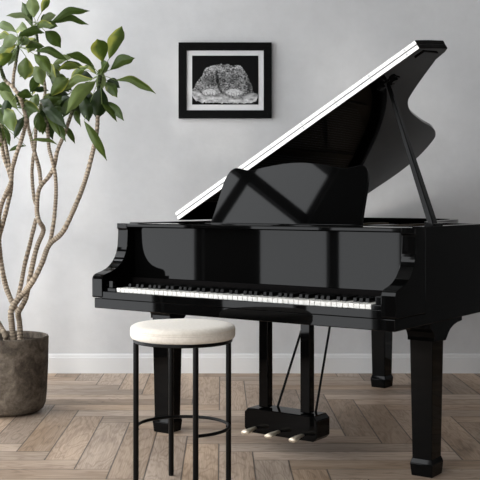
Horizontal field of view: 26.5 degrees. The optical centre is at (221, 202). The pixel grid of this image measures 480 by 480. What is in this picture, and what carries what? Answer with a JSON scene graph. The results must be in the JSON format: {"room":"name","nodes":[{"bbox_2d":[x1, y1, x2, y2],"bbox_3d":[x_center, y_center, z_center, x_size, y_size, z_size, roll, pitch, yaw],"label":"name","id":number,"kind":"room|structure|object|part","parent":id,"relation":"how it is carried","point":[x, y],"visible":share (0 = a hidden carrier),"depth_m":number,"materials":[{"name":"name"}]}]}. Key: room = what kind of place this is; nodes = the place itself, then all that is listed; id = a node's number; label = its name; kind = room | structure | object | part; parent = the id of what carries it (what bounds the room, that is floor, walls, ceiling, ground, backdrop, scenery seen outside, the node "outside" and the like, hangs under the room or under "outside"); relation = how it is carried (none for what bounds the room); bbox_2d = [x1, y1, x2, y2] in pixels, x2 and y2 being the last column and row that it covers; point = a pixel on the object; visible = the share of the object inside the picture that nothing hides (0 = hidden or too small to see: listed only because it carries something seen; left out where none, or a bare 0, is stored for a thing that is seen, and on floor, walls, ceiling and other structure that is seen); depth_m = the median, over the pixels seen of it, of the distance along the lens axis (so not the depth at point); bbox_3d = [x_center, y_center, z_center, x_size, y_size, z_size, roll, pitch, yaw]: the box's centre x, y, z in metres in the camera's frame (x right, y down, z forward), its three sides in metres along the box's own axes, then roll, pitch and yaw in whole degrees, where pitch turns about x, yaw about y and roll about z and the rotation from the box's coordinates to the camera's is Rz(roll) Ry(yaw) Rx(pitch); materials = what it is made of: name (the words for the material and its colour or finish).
{"room":"music room","nodes":[
{"label":"music room","id":0,"kind":"room"},
{"bbox_2d":[0,0,479,353],"bbox_3d":[1.000,-0.945,6.550,6.800,4.050,0.200,0,0,0],"label":"wall","id":1,"kind":"structure","parent":0,"point":[158,162],"depth_m":6.45,"materials":[{"name":"grey paint"}]},
{"bbox_2d":[179,42,271,118],"bbox_3d":[0.019,-0.767,6.436,0.587,0.478,0.027,0,0,0],"label":"framed picture","id":2,"kind":"object","parent":1,"relation":"attached to","point":[218,80],"visible":1,"depth_m":6.43,"materials":[{"name":"black"}]},
{"bbox_3d":[-0.248,-0.767,6.435,0.051,0.476,0.026,0,0,0],"label":"frame rail","id":3,"kind":"part","parent":2,"relation":"part of","materials":[{"name":"black wood"}]},
{"bbox_2d":[192,56,257,104],"bbox_3d":[0.021,-0.769,6.431,0.418,0.308,0.002,0,0,0],"label":"print","id":4,"kind":"object","parent":2,"relation":"attached to","point":[216,80],"depth_m":6.43},
{"bbox_3d":[0.019,-0.554,6.435,0.585,0.051,0.026,0,0,0],"label":"frame rail","id":5,"kind":"part","parent":2,"relation":"part of","materials":[{"name":"black wood"}]},
{"bbox_3d":[0.019,-0.981,6.435,0.585,0.051,0.026,0,0,0],"label":"frame rail","id":6,"kind":"part","parent":2,"relation":"part of","materials":[{"name":"black wood"}]},
{"bbox_3d":[0.288,-0.767,6.435,0.051,0.476,0.026,0,0,0],"label":"frame rail","id":7,"kind":"part","parent":2,"relation":"part of","materials":[{"name":"black wood"}]},
{"bbox_2d":[48,354,479,372],"bbox_3d":[1.000,1.019,6.442,6.400,0.122,0.016,0,0,0],"label":"baseboard","id":8,"kind":"structure","parent":1,"relation":"attached to","point":[57,363],"depth_m":6.43,"materials":[{"name":"white wood"}]},
{"bbox_2d":[0,373,479,479],"bbox_3d":[1.000,1.130,1.925,6.800,0.100,9.450,0,0,0],"label":"floor","id":9,"kind":"structure","parent":0,"point":[83,430],"depth_m":4.76,"materials":[{"name":"brown wood"}]},
{"bbox_2d":[0,0,155,416],"bbox_3d":[-0.812,-0.013,5.234,0.977,2.187,0.550,0,0,21],"label":"potted plant","id":10,"kind":"object","parent":9,"relation":"on","point":[23,354],"visible":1,"depth_m":5.20,"materials":[{"name":"green plant"}]},
{"bbox_3d":[-1.165,0.211,5.192,0.104,1.052,0.178,0,0,38],"label":"stem","id":11,"kind":"part","parent":10,"relation":"part of","materials":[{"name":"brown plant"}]},
{"bbox_3d":[-1.144,-0.340,5.321,0.165,0.365,0.043,0,0,41],"label":"stem","id":12,"kind":"part","parent":10,"relation":"part of","materials":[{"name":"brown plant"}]},
{"bbox_3d":[-1.117,0.083,5.286,0.124,0.997,0.129,0,0,0],"label":"stem","id":13,"kind":"part","parent":10,"relation":"part of","materials":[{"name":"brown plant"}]},
{"bbox_3d":[-1.071,-0.185,5.182,0.186,0.996,0.206,0,0,0],"label":"stem","id":14,"kind":"part","parent":10,"relation":"part of","materials":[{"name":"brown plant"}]},
{"bbox_3d":[-1.035,-0.683,5.129,0.026,0.202,0.096,0,0,-31],"label":"stem","id":15,"kind":"part","parent":10,"relation":"part of","materials":[{"name":"brown plant"}]},
{"bbox_3d":[-1.103,0.884,5.270,0.409,0.392,0.410,0,0,0],"label":"pot","id":16,"kind":"part","parent":10,"relation":"part of","materials":[{"name":"concrete"}]},
{"bbox_3d":[-1.020,0.301,5.335,0.118,0.436,0.067,0,0,13],"label":"stem","id":17,"kind":"part","parent":10,"relation":"part of","materials":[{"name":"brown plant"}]},
{"bbox_3d":[-0.983,-0.277,5.355,0.055,0.390,0.132,0,0,-38],"label":"stem","id":18,"kind":"part","parent":10,"relation":"part of","materials":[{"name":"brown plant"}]},
{"bbox_3d":[-0.972,-0.456,5.366,0.090,0.962,0.082,0,0,40],"label":"stem","id":19,"kind":"part","parent":10,"relation":"part of","materials":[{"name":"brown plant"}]},
{"bbox_3d":[-0.910,0.081,5.295,0.334,1.323,0.112,0,0,0],"label":"stem","id":20,"kind":"part","parent":10,"relation":"part of","materials":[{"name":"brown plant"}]},
{"bbox_3d":[-0.891,-0.135,5.311,0.072,0.730,0.160,0,0,-29],"label":"stem","id":21,"kind":"part","parent":10,"relation":"part of","materials":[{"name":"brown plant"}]},
{"bbox_3d":[-0.850,0.046,5.196,0.491,1.373,0.138,0,0,0],"label":"stem","id":22,"kind":"part","parent":10,"relation":"part of","materials":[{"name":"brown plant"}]},
{"bbox_2d":[130,319,235,479],"bbox_3d":[-0.148,0.768,3.860,0.400,0.623,0.400,0,0,0],"label":"round stool","id":23,"kind":"object","parent":9,"relation":"on","point":[171,334],"visible":1,"depth_m":3.79,"materials":[{"name":"beige fabric"}]},
{"bbox_3d":[-0.321,0.802,3.807,0.021,0.556,0.021,0,0,0],"label":"leg","id":24,"kind":"part","parent":23,"relation":"part of","materials":[{"name":"black metal"}]},
{"bbox_3d":[-0.201,0.802,4.033,0.021,0.556,0.021,0,0,0],"label":"leg","id":25,"kind":"part","parent":23,"relation":"part of","materials":[{"name":"black metal"}]},
{"bbox_3d":[-0.148,0.485,3.860,0.398,0.057,0.398,0,0,0],"label":"seat","id":26,"kind":"part","parent":23,"relation":"part of","materials":[{"name":"beige fabric"}]},
{"bbox_3d":[-0.148,0.520,3.860,0.376,0.013,0.376,0,0,0],"label":"seat frame","id":27,"kind":"part","parent":23,"relation":"part of","materials":[{"name":"black metal"}]},
{"bbox_3d":[-0.136,0.848,3.884,0.363,0.013,0.310,0,0,28],"label":"foot rail","id":28,"kind":"part","parent":23,"relation":"part of","materials":[{"name":"black metal"}]},
{"bbox_3d":[-0.095,0.802,3.687,0.021,0.556,0.021,0,0,0],"label":"leg","id":29,"kind":"part","parent":23,"relation":"part of","materials":[{"name":"black metal"}]},
{"bbox_3d":[0.025,0.802,3.913,0.021,0.556,0.021,0,0,0],"label":"leg","id":30,"kind":"part","parent":23,"relation":"part of","materials":[{"name":"black metal"}]},
{"bbox_2d":[92,40,479,477],"bbox_3d":[0.657,0.190,4.981,1.491,1.779,2.205,0,0,36],"label":"grand piano","id":31,"kind":"object","parent":9,"relation":"on","point":[286,236],"visible":1,"depth_m":4.33,"materials":[{"name":"black paint"}]},
{"bbox_3d":[-0.480,0.360,4.485,0.024,0.031,0.025,0,0,36],"label":"block knob","id":32,"kind":"part","parent":31,"relation":"part of","materials":[{"name":"black paint"}]},
{"bbox_3d":[-0.476,0.258,4.593,0.059,0.324,0.256,0,0,36],"label":"cheek arm","id":33,"kind":"part","parent":31,"relation":"part of","materials":[{"name":"black paint"}]},
{"bbox_3d":[-0.258,0.777,4.817,0.096,0.474,0.110,0,0,36],"label":"leg","id":34,"kind":"part","parent":31,"relation":"part of","materials":[{"name":"black paint"}]},
{"bbox_3d":[0.192,0.690,4.487,0.048,0.420,0.040,0,0,36],"label":"lyre post","id":35,"kind":"part","parent":31,"relation":"part of","materials":[{"name":"black paint"}]},
{"bbox_3d":[0.161,0.105,4.271,1.356,0.019,0.138,0,0,36],"label":"lock rail","id":36,"kind":"part","parent":31,"relation":"part of","materials":[{"name":"black paint"}]},
{"bbox_3d":[0.325,0.680,4.588,0.011,0.455,0.242,0,0,43],"label":"lyre rod","id":37,"kind":"part","parent":31,"relation":"part of","materials":[{"name":"black metal"}]},
{"bbox_3d":[0.365,0.690,4.363,0.048,0.420,0.040,0,0,36],"label":"lyre post","id":38,"kind":"part","parent":31,"relation":"part of","materials":[{"name":"black paint"}]},
{"bbox_3d":[0.763,-0.296,5.251,1.329,0.771,1.533,0,0,36],"label":"lid","id":39,"kind":"part","parent":31,"relation":"part of","materials":[{"name":"black paint"}]},
{"bbox_3d":[0.457,0.680,4.519,0.011,0.456,0.286,0,0,23],"label":"lyre rod","id":40,"kind":"part","parent":31,"relation":"part of","materials":[{"name":"black metal"}]},
{"bbox_3d":[0.577,0.360,3.729,0.024,0.031,0.025,0,0,36],"label":"block knob","id":41,"kind":"part","parent":31,"relation":"part of","materials":[{"name":"black paint"}]},
{"bbox_3d":[0.937,0.777,5.977,0.096,0.474,0.110,0,0,36],"label":"leg","id":42,"kind":"part","parent":31,"relation":"part of","materials":[{"name":"black paint"}]},
{"bbox_2d":[376,76,399,90],"bbox_3d":[0.731,-0.519,4.477,0.089,0.060,0.072,0,0,36],"label":"socket","id":43,"kind":"object","parent":31,"relation":"attached to","point":[390,81],"depth_m":4.46,"materials":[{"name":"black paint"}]},
{"bbox_3d":[0.431,0.114,4.666,1.210,0.025,0.020,0,0,36],"label":"damper rail","id":44,"kind":"part","parent":31,"relation":"part of","materials":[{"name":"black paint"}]},
{"bbox_3d":[0.826,0.136,5.201,1.330,0.037,1.549,0,0,36],"label":"iron plate","id":45,"kind":"part","parent":31,"relation":"part of","materials":[{"name":"black metal"}]},
{"bbox_3d":[0.672,0.258,3.772,0.059,0.324,0.256,0,0,36],"label":"cheek arm","id":46,"kind":"part","parent":31,"relation":"part of","materials":[{"name":"black paint"}]},
{"bbox_3d":[0.813,0.777,4.051,0.096,0.474,0.110,0,0,36],"label":"leg","id":47,"kind":"part","parent":31,"relation":"part of","materials":[{"name":"black paint"}]}
]}

